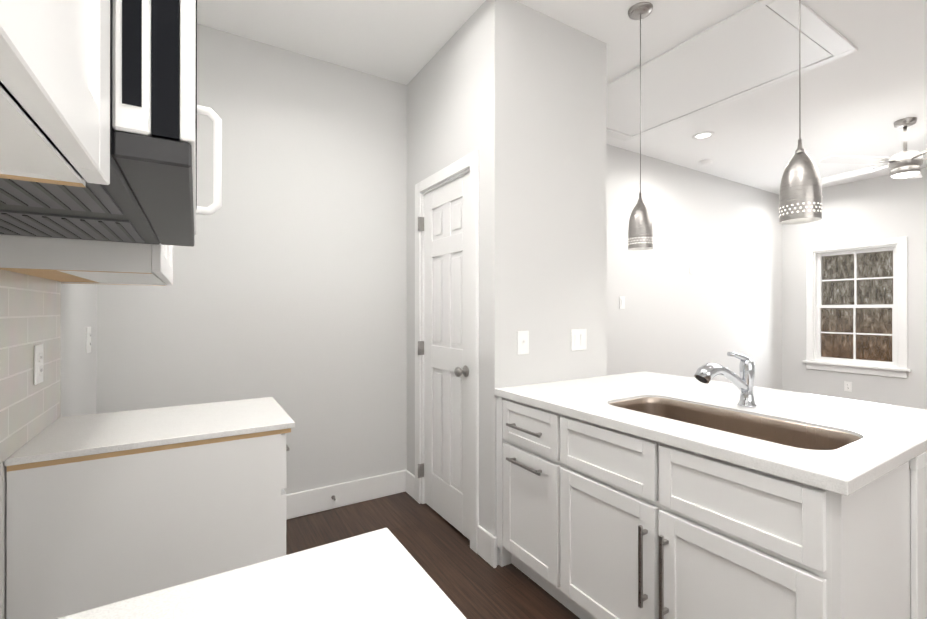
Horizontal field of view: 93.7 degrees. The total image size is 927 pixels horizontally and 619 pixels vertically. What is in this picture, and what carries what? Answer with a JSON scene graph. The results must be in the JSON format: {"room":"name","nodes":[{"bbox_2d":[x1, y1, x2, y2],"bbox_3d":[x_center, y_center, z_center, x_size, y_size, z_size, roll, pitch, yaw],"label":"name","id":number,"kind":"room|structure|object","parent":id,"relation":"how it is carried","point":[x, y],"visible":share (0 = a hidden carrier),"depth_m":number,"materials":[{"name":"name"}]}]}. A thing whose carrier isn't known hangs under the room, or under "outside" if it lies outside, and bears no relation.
{"room":"kitchen","nodes":[
{"label":"kitchen","id":0,"kind":"room"},
{"bbox_2d":[0,283,95,618],"bbox_3d":[-0.493,-0.159,-0.109,0.100,2.850,5.500,0,0,-32],"label":"wall","id":1,"kind":"structure","parent":0,"point":[78,362],"depth_m":1.77,"materials":[{"name":"white paint"}]},
{"bbox_2d":[0,269,60,463],"bbox_3d":[-0.544,0.091,0.076,0.008,0.589,3.510,0,0,-32],"label":"tile backsplash","id":2,"kind":"structure","parent":1,"relation":"attached to","point":[30,312],"depth_m":1.26,"materials":[{"name":"beige tile"}]},
{"bbox_2d":[34,344,42,384],"bbox_3d":[-1.313,0.169,1.347,0.009,0.120,0.075,0,0,-32],"label":"outlet","id":3,"kind":"object","parent":2,"relation":"attached to","point":[38,364],"visible":1,"depth_m":1.33,"materials":[{"name":"white plastic"}]},
{"bbox_2d":[0,0,109,186],"bbox_3d":[-0.335,-0.643,0.069,0.336,1.020,0.762,0,0,-32],"label":"upper cabinet","id":4,"kind":"object","parent":1,"relation":"attached to","point":[54,91],"visible":1,"depth_m":0.28,"materials":[{"name":"white wood"}]},
{"bbox_2d":[0,234,172,285],"bbox_3d":[-1.133,-0.623,1.370,0.336,1.056,0.690,0,0,-32],"label":"upper cabinet","id":5,"kind":"object","parent":1,"relation":"attached to","point":[71,261],"visible":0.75,"depth_m":1.11,"materials":[{"name":"white wood"}]},
{"bbox_2d":[86,327,90,352],"bbox_3d":[-1.728,0.140,2.007,0.009,0.120,0.075,0,0,-32],"label":"outlet","id":6,"kind":"object","parent":1,"relation":"attached to","point":[88,339],"visible":1,"depth_m":1.99,"materials":[{"name":"white plastic"}]},
{"bbox_2d":[0,0,221,246],"bbox_3d":[-0.683,-0.382,0.771,0.476,0.431,0.782,0,0,-32],"label":"microwave","id":7,"kind":"object","parent":1,"relation":"attached to","point":[147,194],"visible":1,"depth_m":0.53,"materials":[{"name":"grey plastic"}]},
{"bbox_2d":[286,492,579,618],"bbox_3d":[2.669,1.300,1.829,7.520,0.060,5.500,0,0,-32],"label":"floor","id":8,"kind":"structure","parent":0,"point":[466,579],"depth_m":2.28,"materials":[{"name":"brown wood"}]},
{"bbox_2d":[6,428,290,618],"bbox_3d":[-1.016,0.839,1.539,0.726,0.860,0.497,0,0,-32],"label":"base cabinet","id":9,"kind":"object","parent":8,"relation":"on","point":[87,532],"visible":0.77,"depth_m":1.28,"materials":[{"name":"white wood"}]},
{"bbox_2d":[4,397,294,465],"bbox_3d":[-1.022,0.399,1.536,0.716,0.020,0.520,0,0,-32],"label":"countertop","id":10,"kind":"structure","parent":9,"relation":"on","point":[75,436],"depth_m":1.43,"materials":[{"name":"white stone"}]},
{"bbox_2d":[496,396,543,588],"bbox_3d":[0.555,0.848,2.101,0.621,0.844,0.500,0,0,-32],"label":"base cabinet","id":11,"kind":"object","parent":8,"relation":"on","point":[519,426],"depth_m":2.00,"materials":[{"name":"white wood"}]},
{"bbox_2d":[544,410,910,618],"bbox_3d":[0.875,0.847,1.581,0.621,0.844,0.974,0,0,-32],"label":"base cabinet","id":12,"kind":"object","parent":8,"relation":"on","point":[594,521],"depth_m":1.28,"materials":[{"name":"white wood"}]},
{"bbox_2d":[495,371,926,495],"bbox_3d":[1.009,0.407,1.872,1.167,0.036,1.368,0,0,-32],"label":"countertop","id":13,"kind":"structure","parent":12,"relation":"on","point":[893,437],"depth_m":1.52,"materials":[{"name":"white stone"}]},
{"bbox_2d":[694,352,756,407],"bbox_3d":[1.041,0.279,1.727,0.286,0.221,0.066,0,0,-17],"label":"faucet","id":14,"kind":"object","parent":13,"relation":"on","point":[707,373],"visible":1,"depth_m":1.73,"materials":[{"name":"silver metal"}]},
{"bbox_2d":[609,397,861,449],"bbox_3d":[0.921,0.512,1.590,0.353,0.228,0.763,0,0,-32],"label":"sink basin","id":15,"kind":"object","parent":13,"relation":"in","point":[793,434],"visible":0.19,"depth_m":1.67,"materials":[{"name":"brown metal"}]},
{"bbox_3d":[0.122,0.844,-0.315,0.726,0.844,2.108,0,0,-32],"label":"base cabinet","id":16,"kind":"object","parent":8,"relation":"on","visible":0},
{"bbox_2d":[57,528,466,618],"bbox_3d":[0.118,0.403,-0.322,0.716,0.034,2.140,0,0,-32],"label":"countertop","id":17,"kind":"structure","parent":16,"relation":"on","point":[380,574],"depth_m":0.60,"materials":[{"name":"white stone"}]},
{"bbox_2d":[96,24,781,493],"bbox_3d":[1.257,-0.152,4.132,7.320,2.850,0.100,0,0,-32],"label":"wall","id":18,"kind":"structure","parent":0,"point":[288,290],"depth_m":2.79,"materials":[{"name":"white paint"}]},
{"bbox_2d":[286,470,409,519],"bbox_3d":[-1.113,1.196,2.606,1.685,0.150,0.020,0,0,-32],"label":"baseboard","id":19,"kind":"structure","parent":18,"relation":"attached to","point":[307,502],"depth_m":2.82,"materials":[{"name":"white wood"}]},
{"bbox_2d":[619,297,624,308],"bbox_3d":[1.551,-0.067,4.246,0.075,0.120,0.012,0,0,-32],"label":"light switch","id":20,"kind":"object","parent":18,"relation":"attached to","point":[621,302],"visible":1,"depth_m":4.24,"materials":[{"name":"white plastic"}]},
{"bbox_2d":[407,0,510,564],"bbox_3d":[-0.080,-0.154,2.631,0.100,2.850,1.060,0,0,-32],"label":"wall","id":21,"kind":"structure","parent":0,"point":[458,95],"depth_m":2.25,"materials":[{"name":"white paint"}]},
{"bbox_2d":[418,172,469,539],"bbox_3d":[-0.120,0.254,2.592,0.101,2.009,0.598,0,0,-32],"label":"closet door","id":22,"kind":"structure","parent":21,"relation":"in","point":[444,347],"depth_m":2.58,"materials":[{"name":"white wood"}]},
{"bbox_2d":[415,149,478,552],"bbox_3d":[-0.079,0.218,2.611,0.118,2.105,0.755,0,0,-32],"label":"door frame","id":23,"kind":"structure","parent":21,"relation":"attached to","point":[470,161],"depth_m":2.31,"materials":[{"name":"white wood"}]},
{"bbox_2d":[511,0,606,386],"bbox_3d":[0.518,-0.154,2.435,0.715,2.850,0.100,0,0,-32],"label":"wall pier","id":24,"kind":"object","parent":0,"point":[558,187],"visible":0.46,"depth_m":2.37,"materials":[{"name":"white paint"}]},
{"bbox_2d":[517,331,528,353],"bbox_3d":[0.311,0.170,2.238,0.075,0.120,0.018,0,0,-32],"label":"light switch","id":25,"kind":"object","parent":24,"relation":"attached to","point":[522,342],"visible":1,"depth_m":2.24,"materials":[{"name":"white plastic"}]},
{"bbox_2d":[571,329,586,350],"bbox_3d":[0.653,0.171,2.451,0.121,0.120,0.012,0,0,-32],"label":"light switch","id":26,"kind":"object","parent":24,"relation":"attached to","point":[578,339],"visible":1,"depth_m":2.45,"materials":[{"name":"white plastic"}]},
{"bbox_2d":[197,0,926,193],"bbox_3d":[2.669,-1.620,1.833,7.520,0.080,5.500,0,0,-32],"label":"ceiling","id":27,"kind":"structure","parent":0,"point":[866,95],"depth_m":2.73,"materials":[{"name":"white paint"}]},
{"bbox_2d":[628,2,652,249],"bbox_3d":[0.932,-0.949,2.292,0.124,1.260,0.124,0,0,-32],"label":"pendant lamp","id":28,"kind":"object","parent":27,"relation":"hanging from","point":[640,231],"visible":0.98,"depth_m":2.26,"materials":[{"name":"silver metal"}]},
{"bbox_2d":[692,131,713,139],"bbox_3d":[2.168,-1.572,3.931,0.176,0.009,0.176,0,0,-32],"label":"recessed light","id":29,"kind":"object","parent":27,"relation":"in","point":[703,135],"visible":0.98,"depth_m":3.93,"materials":[{"name":"white"}]},
{"bbox_2d":[699,159,712,165],"bbox_3d":[2.583,-1.558,4.631,0.130,0.034,0.130,0,0,-32],"label":"smoke detector","id":30,"kind":"object","parent":27,"relation":"attached to","point":[705,162],"visible":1,"depth_m":4.59,"materials":[{"name":"white plastic"}]},
{"bbox_2d":[606,0,857,140],"bbox_3d":[1.538,-1.570,3.084,0.960,0.016,1.665,0,0,-32],"label":"attic hatch","id":31,"kind":"object","parent":27,"relation":"attached to","point":[750,48],"visible":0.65,"depth_m":2.79,"materials":[{"name":"white"}]},
{"bbox_2d":[779,0,821,223],"bbox_3d":[1.219,-0.951,1.576,0.124,1.260,0.124,0,0,-32],"label":"pendant lamp","id":32,"kind":"object","parent":27,"relation":"hanging from","point":[800,198],"visible":1,"depth_m":1.54,"materials":[{"name":"silver metal"}]},
{"bbox_2d":[820,117,926,183],"bbox_3d":[3.704,-1.339,3.672,1.363,0.476,1.371,0,0,-32],"label":"ceiling fan","id":33,"kind":"object","parent":27,"relation":"hanging from","point":[905,163],"visible":0.98,"depth_m":3.61,"materials":[{"name":"silver metal"}]},
{"bbox_2d":[782,167,926,409],"bbox_3d":[5.831,-0.152,3.771,0.100,2.850,5.500,0,0,-32],"label":"wall","id":34,"kind":"structure","parent":0,"point":[883,207],"depth_m":5.27,"materials":[{"name":"white paint"}]},
{"bbox_2d":[844,381,851,391],"bbox_3d":[4.770,0.955,5.394,0.009,0.120,0.075,0,0,-32],"label":"outlet","id":35,"kind":"object","parent":34,"relation":"attached to","point":[847,386],"visible":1,"depth_m":5.39,"materials":[{"name":"white plastic"}]},
{"bbox_2d":[802,236,910,377],"bbox_3d":[4.819,-0.023,5.368,0.155,1.613,1.020,0,0,-32],"label":"window","id":36,"kind":"structure","parent":34,"relation":"in","point":[897,366],"depth_m":5.34,"materials":[{"name":"white wood"}]},
{"bbox_2d":[909,451,926,618],"bbox_3d":[1.046,0.848,1.895,0.208,0.844,1.366,0,0,-32],"label":"wall","id":37,"kind":"structure","parent":0,"point":[918,513],"depth_m":1.27,"materials":[{"name":"white paint"}]},
{"label":"outside","id":38,"kind":"structure","parent":0,"visible":0},
{"bbox_2d":[821,250,892,361],"bbox_3d":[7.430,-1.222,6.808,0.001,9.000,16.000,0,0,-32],"label":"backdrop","id":39,"kind":"structure","parent":38,"point":[865,260],"depth_m":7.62,"materials":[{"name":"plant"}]}
]}

